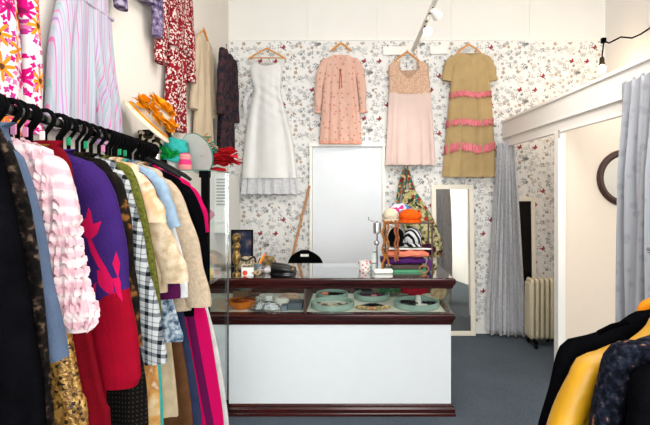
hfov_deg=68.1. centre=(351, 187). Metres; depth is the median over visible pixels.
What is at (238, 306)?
dish
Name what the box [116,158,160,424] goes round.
dress
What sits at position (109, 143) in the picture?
hanger
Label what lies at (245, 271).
card
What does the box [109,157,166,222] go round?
shirt
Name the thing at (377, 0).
trim
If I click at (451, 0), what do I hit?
trim
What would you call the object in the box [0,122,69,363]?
shirt
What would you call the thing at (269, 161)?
dress
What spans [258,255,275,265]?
clutch
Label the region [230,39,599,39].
trim
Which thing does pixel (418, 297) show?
stand
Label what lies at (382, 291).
scarf
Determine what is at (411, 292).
purse
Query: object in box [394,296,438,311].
round tray
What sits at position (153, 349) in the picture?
plaid shirt
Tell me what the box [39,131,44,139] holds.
tag
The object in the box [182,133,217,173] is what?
hat
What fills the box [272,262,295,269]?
shoe
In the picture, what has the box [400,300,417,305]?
necklace
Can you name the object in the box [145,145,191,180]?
hanger
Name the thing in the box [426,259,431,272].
pouch
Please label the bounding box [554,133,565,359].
trim
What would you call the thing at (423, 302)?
bracelet
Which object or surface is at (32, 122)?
hanger
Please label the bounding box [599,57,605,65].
socket
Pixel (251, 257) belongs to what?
bead strand
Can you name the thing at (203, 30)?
hanger
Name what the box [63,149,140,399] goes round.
dress
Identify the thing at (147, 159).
hanger
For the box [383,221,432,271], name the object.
display rack
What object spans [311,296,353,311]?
round tray
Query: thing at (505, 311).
curtain
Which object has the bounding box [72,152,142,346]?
jacket
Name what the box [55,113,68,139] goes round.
hanger
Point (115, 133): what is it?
hanger
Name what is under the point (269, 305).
bead strand
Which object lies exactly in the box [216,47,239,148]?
dress
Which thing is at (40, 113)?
hanger
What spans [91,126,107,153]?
hanger
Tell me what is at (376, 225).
stand
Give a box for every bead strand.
[241,256,256,262]
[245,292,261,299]
[250,300,266,309]
[255,293,277,301]
[262,301,280,310]
[273,297,288,305]
[278,293,301,299]
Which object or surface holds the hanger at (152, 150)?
hanging from the clothes rack at (46, 120)
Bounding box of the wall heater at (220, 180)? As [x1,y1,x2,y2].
[214,174,239,232]
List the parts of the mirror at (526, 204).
glass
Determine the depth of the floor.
3.75 m
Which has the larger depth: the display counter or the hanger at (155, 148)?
the display counter
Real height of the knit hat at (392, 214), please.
0.104 m
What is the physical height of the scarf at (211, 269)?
0.108 m
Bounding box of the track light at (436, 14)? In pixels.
[411,0,442,54]
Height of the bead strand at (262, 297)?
0.058 m
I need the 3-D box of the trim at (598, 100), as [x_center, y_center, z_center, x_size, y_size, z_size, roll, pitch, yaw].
[1.632,-0.578,2.389,0.056,0.283,5.578,0,0,0]
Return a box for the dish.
[226,297,255,309]
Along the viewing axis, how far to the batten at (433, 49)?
5.15 m
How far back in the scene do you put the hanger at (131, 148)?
1.96 m
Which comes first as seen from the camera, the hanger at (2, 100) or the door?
the hanger at (2, 100)
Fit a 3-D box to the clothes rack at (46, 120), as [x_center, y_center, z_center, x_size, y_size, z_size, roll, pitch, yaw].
[-0.850,0.676,1.465,0.479,1.747,1.976,0,0,-8]
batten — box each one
[383,46,413,54]
[430,46,446,53]
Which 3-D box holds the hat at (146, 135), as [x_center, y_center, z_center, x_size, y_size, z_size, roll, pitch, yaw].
[-1.218,-0.229,2.980,0.210,0.244,0.210,0,0,0]
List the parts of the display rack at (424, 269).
post, post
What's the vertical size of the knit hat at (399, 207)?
0.114 m
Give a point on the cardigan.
(127, 170)
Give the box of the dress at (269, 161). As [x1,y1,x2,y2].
[240,58,298,194]
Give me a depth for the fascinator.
3.00 m
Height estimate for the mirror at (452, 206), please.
1.599 m
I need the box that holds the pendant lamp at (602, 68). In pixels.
[598,27,649,72]
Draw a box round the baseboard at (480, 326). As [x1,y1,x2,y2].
[476,322,497,333]
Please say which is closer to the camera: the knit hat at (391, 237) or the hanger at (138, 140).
the hanger at (138, 140)
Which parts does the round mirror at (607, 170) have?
glass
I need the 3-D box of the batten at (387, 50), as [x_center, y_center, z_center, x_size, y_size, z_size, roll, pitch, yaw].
[0.497,-1.475,5.164,0.328,0.091,0.028,0,0,0]
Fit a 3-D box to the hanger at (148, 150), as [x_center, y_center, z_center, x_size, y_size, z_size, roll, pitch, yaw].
[-0.944,-0.124,2.176,0.246,0.181,0.015,0,0,0]
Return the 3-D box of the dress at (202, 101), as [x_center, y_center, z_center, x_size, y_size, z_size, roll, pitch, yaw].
[-1.276,-0.759,4.130,0.106,1.050,0.616,0,0,0]
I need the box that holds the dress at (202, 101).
[189,34,215,148]
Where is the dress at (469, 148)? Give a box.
[442,53,497,176]
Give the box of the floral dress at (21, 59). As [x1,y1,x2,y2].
[0,0,42,137]
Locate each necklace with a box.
[230,297,255,302]
[327,292,343,294]
[359,292,382,295]
[360,290,376,294]
[381,220,389,268]
[393,220,399,261]
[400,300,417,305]
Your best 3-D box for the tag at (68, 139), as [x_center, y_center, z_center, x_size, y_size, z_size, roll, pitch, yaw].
[-0.824,-0.136,1.396,0.014,0.024,0.004,0,0,0]
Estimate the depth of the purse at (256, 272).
3.38 m
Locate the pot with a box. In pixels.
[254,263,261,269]
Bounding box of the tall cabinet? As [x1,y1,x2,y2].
[180,170,228,417]
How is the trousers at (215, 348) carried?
hanging from the hanger
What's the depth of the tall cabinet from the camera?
2.85 m
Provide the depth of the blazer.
0.92 m
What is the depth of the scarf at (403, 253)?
3.52 m
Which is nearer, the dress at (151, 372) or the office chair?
the dress at (151, 372)
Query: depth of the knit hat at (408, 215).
3.52 m
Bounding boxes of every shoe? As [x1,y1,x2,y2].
[270,264,295,273]
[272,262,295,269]
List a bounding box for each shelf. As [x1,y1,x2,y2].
[384,245,432,249]
[389,221,431,223]
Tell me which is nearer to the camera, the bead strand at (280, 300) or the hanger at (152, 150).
the hanger at (152, 150)
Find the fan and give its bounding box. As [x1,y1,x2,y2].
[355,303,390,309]
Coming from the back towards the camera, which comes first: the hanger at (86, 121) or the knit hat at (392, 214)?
the knit hat at (392, 214)
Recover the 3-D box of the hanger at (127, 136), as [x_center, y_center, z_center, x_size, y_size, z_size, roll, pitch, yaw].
[-0.908,-0.098,1.901,0.229,0.234,0.015,0,0,0]
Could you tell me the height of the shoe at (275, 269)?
0.065 m
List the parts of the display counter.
panel, glass, panel, moulding, ledge moulding, plinth moulding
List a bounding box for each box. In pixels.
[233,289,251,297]
[281,303,287,310]
[288,299,303,309]
[390,264,422,268]
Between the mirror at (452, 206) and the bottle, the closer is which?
the bottle
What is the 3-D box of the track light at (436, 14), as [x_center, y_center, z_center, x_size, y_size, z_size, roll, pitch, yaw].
[0.662,-1.411,3.737,0.131,0.141,2.875,0,0,0]
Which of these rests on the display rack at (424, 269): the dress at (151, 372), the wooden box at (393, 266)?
the wooden box at (393, 266)
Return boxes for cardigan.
[101,156,161,321]
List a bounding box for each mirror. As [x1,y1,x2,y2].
[431,185,475,335]
[502,197,535,334]
[597,150,618,204]
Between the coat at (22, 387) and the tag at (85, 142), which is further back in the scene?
the tag at (85, 142)
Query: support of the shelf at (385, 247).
attached to the display rack at (424, 269)
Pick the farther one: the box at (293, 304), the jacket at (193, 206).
the box at (293, 304)
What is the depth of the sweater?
1.27 m
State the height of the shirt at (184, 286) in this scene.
0.562 m
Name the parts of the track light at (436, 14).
bulb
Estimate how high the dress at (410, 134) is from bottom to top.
1.106 m
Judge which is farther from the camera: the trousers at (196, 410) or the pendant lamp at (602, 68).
the pendant lamp at (602, 68)
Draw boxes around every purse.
[251,270,261,275]
[401,289,428,295]
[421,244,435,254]
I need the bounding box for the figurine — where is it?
[232,233,240,275]
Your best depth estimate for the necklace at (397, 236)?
3.48 m
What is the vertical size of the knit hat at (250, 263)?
0.111 m
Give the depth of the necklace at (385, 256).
3.49 m
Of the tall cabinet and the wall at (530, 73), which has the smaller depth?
the tall cabinet
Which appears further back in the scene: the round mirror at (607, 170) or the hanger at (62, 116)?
the round mirror at (607, 170)
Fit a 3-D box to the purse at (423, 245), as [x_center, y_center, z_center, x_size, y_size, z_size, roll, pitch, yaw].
[0.571,0.461,3.588,0.110,0.090,0.101,0,0,0]
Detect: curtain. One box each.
[486,142,524,336]
[615,72,649,322]
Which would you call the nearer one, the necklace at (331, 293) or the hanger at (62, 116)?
the hanger at (62, 116)
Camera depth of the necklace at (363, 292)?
3.75 m
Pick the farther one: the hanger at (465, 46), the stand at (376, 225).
the hanger at (465, 46)
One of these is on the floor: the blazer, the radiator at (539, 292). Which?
the radiator at (539, 292)
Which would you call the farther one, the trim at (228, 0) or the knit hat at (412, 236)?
the trim at (228, 0)
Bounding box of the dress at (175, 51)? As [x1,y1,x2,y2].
[154,0,195,133]
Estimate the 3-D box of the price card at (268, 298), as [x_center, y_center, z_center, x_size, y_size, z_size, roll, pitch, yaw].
[-0.605,0.804,3.502,0.044,0.035,0.003,0,0,0]
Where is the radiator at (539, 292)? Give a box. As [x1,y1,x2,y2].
[525,277,553,348]
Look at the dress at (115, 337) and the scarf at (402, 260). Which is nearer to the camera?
the dress at (115, 337)
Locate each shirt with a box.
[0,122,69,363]
[94,154,167,365]
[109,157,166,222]
[131,160,180,228]
[137,161,187,297]
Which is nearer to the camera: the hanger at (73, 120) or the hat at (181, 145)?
the hanger at (73, 120)
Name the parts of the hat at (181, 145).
crown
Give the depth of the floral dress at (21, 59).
1.85 m
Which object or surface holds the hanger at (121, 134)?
hanging from the clothes rack at (46, 120)
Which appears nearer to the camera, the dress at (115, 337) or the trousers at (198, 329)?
the dress at (115, 337)
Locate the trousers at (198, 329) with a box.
[152,165,223,424]
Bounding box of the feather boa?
[155,143,179,159]
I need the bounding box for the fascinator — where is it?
[204,147,242,170]
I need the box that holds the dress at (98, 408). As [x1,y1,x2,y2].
[33,140,110,424]
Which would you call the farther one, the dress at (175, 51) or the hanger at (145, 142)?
the dress at (175, 51)
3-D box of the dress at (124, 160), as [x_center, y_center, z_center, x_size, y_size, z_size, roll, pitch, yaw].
[-0.899,0.540,1.831,0.356,1.302,0.068,0,0,0]
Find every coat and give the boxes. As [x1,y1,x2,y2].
[0,128,53,424]
[0,149,46,424]
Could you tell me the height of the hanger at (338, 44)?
0.118 m
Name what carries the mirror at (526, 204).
on the floor
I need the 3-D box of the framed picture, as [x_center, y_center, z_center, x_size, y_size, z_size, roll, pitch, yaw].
[-0.882,0.477,3.855,0.172,0.282,0.030,0,0,0]
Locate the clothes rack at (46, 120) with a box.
[6,104,161,159]
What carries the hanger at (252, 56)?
hanging from the wall at (530, 73)
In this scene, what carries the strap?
on the jacket at (568, 351)
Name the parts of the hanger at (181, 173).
arm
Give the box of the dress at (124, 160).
[122,159,163,424]
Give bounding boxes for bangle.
[419,265,428,272]
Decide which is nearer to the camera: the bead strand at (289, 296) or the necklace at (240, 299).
the necklace at (240, 299)
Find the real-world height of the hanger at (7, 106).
0.159 m
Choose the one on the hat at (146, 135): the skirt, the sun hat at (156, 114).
the sun hat at (156, 114)
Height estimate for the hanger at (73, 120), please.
0.141 m
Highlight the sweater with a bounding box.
[637,298,649,310]
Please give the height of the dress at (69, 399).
1.211 m
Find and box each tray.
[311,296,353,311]
[316,289,347,297]
[354,290,389,301]
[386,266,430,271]
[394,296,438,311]
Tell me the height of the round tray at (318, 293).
0.042 m
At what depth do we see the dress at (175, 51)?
3.44 m
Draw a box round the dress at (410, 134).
[385,61,435,165]
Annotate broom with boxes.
[291,186,310,255]
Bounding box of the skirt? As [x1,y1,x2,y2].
[87,153,148,424]
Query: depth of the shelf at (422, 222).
3.53 m
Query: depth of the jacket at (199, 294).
2.03 m
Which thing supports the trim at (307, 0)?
attached to the wall at (530, 73)
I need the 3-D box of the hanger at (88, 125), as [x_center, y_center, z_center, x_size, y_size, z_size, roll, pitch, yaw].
[-0.858,-0.144,1.528,0.072,0.141,0.015,0,0,0]
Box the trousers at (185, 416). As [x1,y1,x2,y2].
[144,163,192,424]
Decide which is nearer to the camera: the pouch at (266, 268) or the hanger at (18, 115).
the hanger at (18, 115)
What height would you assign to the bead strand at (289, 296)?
0.058 m
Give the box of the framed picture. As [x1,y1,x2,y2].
[231,230,252,264]
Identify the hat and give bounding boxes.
[123,92,178,142]
[137,130,173,162]
[163,137,188,169]
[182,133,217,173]
[238,256,256,269]
[382,208,398,221]
[388,228,403,246]
[389,203,410,214]
[399,209,421,222]
[403,227,421,247]
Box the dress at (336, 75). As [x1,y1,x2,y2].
[313,55,367,143]
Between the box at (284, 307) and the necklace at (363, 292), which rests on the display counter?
the box at (284, 307)
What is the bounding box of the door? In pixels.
[309,143,385,262]
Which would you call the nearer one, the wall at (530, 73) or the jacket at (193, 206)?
the jacket at (193, 206)
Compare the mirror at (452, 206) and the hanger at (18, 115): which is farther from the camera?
the mirror at (452, 206)
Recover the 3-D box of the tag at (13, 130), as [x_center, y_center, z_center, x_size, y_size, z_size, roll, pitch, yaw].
[-0.787,-0.136,1.116,0.014,0.024,0.004,0,0,0]
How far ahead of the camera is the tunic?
1.89 m
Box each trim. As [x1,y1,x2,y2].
[228,0,229,39]
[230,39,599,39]
[307,0,308,38]
[377,0,378,38]
[451,0,452,38]
[501,55,649,145]
[529,0,530,38]
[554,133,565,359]
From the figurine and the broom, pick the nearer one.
the figurine
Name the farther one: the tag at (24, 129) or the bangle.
the bangle
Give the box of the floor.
[228,334,553,424]
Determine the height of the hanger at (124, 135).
0.217 m
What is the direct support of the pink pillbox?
on the tall cabinet
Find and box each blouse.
[11,135,99,333]
[113,0,163,38]
[121,158,188,292]
[127,159,180,299]
[158,167,208,231]
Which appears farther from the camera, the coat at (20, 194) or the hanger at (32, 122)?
the hanger at (32, 122)
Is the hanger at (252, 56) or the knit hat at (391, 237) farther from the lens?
the hanger at (252, 56)
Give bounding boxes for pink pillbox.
[178,153,191,169]
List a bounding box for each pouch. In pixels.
[258,265,270,272]
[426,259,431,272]
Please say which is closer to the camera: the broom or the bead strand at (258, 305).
the bead strand at (258, 305)
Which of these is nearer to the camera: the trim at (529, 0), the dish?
the dish
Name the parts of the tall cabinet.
post, post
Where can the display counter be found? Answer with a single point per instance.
(392, 361)
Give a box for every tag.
[10,124,16,134]
[22,127,27,136]
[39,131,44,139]
[66,137,70,144]
[84,141,87,148]
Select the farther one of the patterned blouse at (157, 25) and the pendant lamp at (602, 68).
the pendant lamp at (602, 68)
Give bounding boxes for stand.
[368,217,392,273]
[415,295,420,303]
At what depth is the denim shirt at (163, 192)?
1.91 m
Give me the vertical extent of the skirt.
1.304 m
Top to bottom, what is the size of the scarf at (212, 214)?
0.134 m
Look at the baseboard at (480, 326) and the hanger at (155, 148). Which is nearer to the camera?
the hanger at (155, 148)
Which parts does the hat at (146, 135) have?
lid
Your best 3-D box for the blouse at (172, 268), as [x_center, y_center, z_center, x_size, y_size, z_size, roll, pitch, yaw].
[-0.894,0.139,1.798,0.565,0.500,0.066,0,0,0]
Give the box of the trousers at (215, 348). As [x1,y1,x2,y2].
[159,167,228,424]
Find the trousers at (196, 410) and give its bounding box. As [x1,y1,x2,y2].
[148,163,201,424]
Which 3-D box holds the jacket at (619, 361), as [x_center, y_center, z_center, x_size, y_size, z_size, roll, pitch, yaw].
[0.860,0.599,1.020,0.723,0.639,0.076,0,0,0]
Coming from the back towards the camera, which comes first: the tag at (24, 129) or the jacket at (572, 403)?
the tag at (24, 129)
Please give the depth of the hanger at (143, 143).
2.09 m
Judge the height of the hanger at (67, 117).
0.158 m
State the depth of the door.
5.15 m
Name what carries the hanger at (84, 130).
hanging from the clothes rack at (46, 120)
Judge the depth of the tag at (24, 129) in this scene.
1.16 m
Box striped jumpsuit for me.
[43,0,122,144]
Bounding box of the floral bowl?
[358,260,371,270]
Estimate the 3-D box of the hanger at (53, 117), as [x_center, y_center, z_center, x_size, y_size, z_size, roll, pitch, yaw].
[-0.827,-0.146,1.291,0.110,0.138,0.015,0,0,0]
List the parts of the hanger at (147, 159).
arm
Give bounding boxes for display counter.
[210,263,455,416]
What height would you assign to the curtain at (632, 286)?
2.163 m
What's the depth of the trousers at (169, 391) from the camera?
1.95 m
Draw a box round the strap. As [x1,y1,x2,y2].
[597,320,628,334]
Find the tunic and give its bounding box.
[128,160,182,342]
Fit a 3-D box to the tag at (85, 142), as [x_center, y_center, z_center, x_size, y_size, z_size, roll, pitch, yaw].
[-0.840,-0.136,1.516,0.014,0.024,0.004,0,0,0]
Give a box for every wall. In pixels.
[33,0,228,262]
[229,0,604,321]
[563,117,621,339]
[605,0,649,74]
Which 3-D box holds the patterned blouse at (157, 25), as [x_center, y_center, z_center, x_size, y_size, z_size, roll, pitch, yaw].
[-1.270,-1.253,2.850,0.095,0.562,0.620,0,0,0]
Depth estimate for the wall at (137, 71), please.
3.06 m
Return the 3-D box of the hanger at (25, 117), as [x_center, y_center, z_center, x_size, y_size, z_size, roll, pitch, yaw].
[-0.810,-0.135,1.162,0.160,0.159,0.015,0,0,0]
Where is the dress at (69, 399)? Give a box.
[40,144,88,424]
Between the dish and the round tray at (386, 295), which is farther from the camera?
the round tray at (386, 295)
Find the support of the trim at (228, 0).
attached to the wall at (530, 73)
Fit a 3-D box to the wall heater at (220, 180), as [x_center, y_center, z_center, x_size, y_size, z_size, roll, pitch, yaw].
[-1.260,0.151,4.857,0.135,0.570,0.486,0,0,0]
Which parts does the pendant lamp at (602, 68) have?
bulb, cable arm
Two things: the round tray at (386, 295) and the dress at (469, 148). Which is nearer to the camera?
the round tray at (386, 295)
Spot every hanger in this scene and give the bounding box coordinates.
[0,93,15,150]
[0,94,5,114]
[5,99,30,139]
[7,97,23,136]
[23,103,38,139]
[29,104,42,141]
[41,108,55,139]
[53,114,78,157]
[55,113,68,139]
[58,117,78,148]
[69,119,87,156]
[76,121,93,151]
[78,121,91,151]
[89,123,117,169]
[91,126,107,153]
[99,128,115,160]
[107,130,117,155]
[108,131,120,156]
[108,132,124,156]
[118,133,127,157]
[121,134,130,157]
[124,135,132,158]
[127,135,134,158]
[129,137,136,158]
[134,138,163,176]
[137,139,144,160]
[138,140,147,161]
[143,141,149,161]
[145,142,180,177]
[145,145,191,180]
[146,142,153,162]
[149,143,156,158]
[198,27,208,41]
[247,46,286,59]
[331,42,350,51]
[393,51,419,61]
[456,42,480,52]
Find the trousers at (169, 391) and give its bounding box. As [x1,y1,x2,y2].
[135,161,177,417]
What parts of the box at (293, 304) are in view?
lid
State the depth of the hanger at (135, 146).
1.98 m
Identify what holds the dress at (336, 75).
hanging from the hanger at (338, 44)
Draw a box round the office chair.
[288,250,322,262]
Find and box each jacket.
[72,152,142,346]
[139,162,211,311]
[151,163,209,316]
[538,309,649,424]
[546,318,649,424]
[588,335,649,424]
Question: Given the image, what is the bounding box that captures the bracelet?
[422,301,434,304]
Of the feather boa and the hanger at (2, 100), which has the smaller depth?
the hanger at (2, 100)
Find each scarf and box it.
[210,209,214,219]
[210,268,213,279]
[371,289,400,293]
[380,256,425,263]
[388,250,428,256]
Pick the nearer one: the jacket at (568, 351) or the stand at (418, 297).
the jacket at (568, 351)
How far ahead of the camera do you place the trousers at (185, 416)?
2.08 m
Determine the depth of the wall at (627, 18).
4.79 m
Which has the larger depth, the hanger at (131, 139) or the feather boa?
the feather boa
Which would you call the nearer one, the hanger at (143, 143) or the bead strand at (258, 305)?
the hanger at (143, 143)
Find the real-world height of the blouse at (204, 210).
0.405 m
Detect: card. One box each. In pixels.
[241,267,253,275]
[266,296,271,300]
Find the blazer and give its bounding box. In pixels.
[625,364,649,424]
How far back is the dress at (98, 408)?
1.28 m
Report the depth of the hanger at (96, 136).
1.59 m
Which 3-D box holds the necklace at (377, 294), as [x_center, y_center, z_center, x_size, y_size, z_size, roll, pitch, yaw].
[0.147,0.842,3.776,0.191,0.024,0.137,0,0,22]
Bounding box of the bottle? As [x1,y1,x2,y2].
[371,250,375,270]

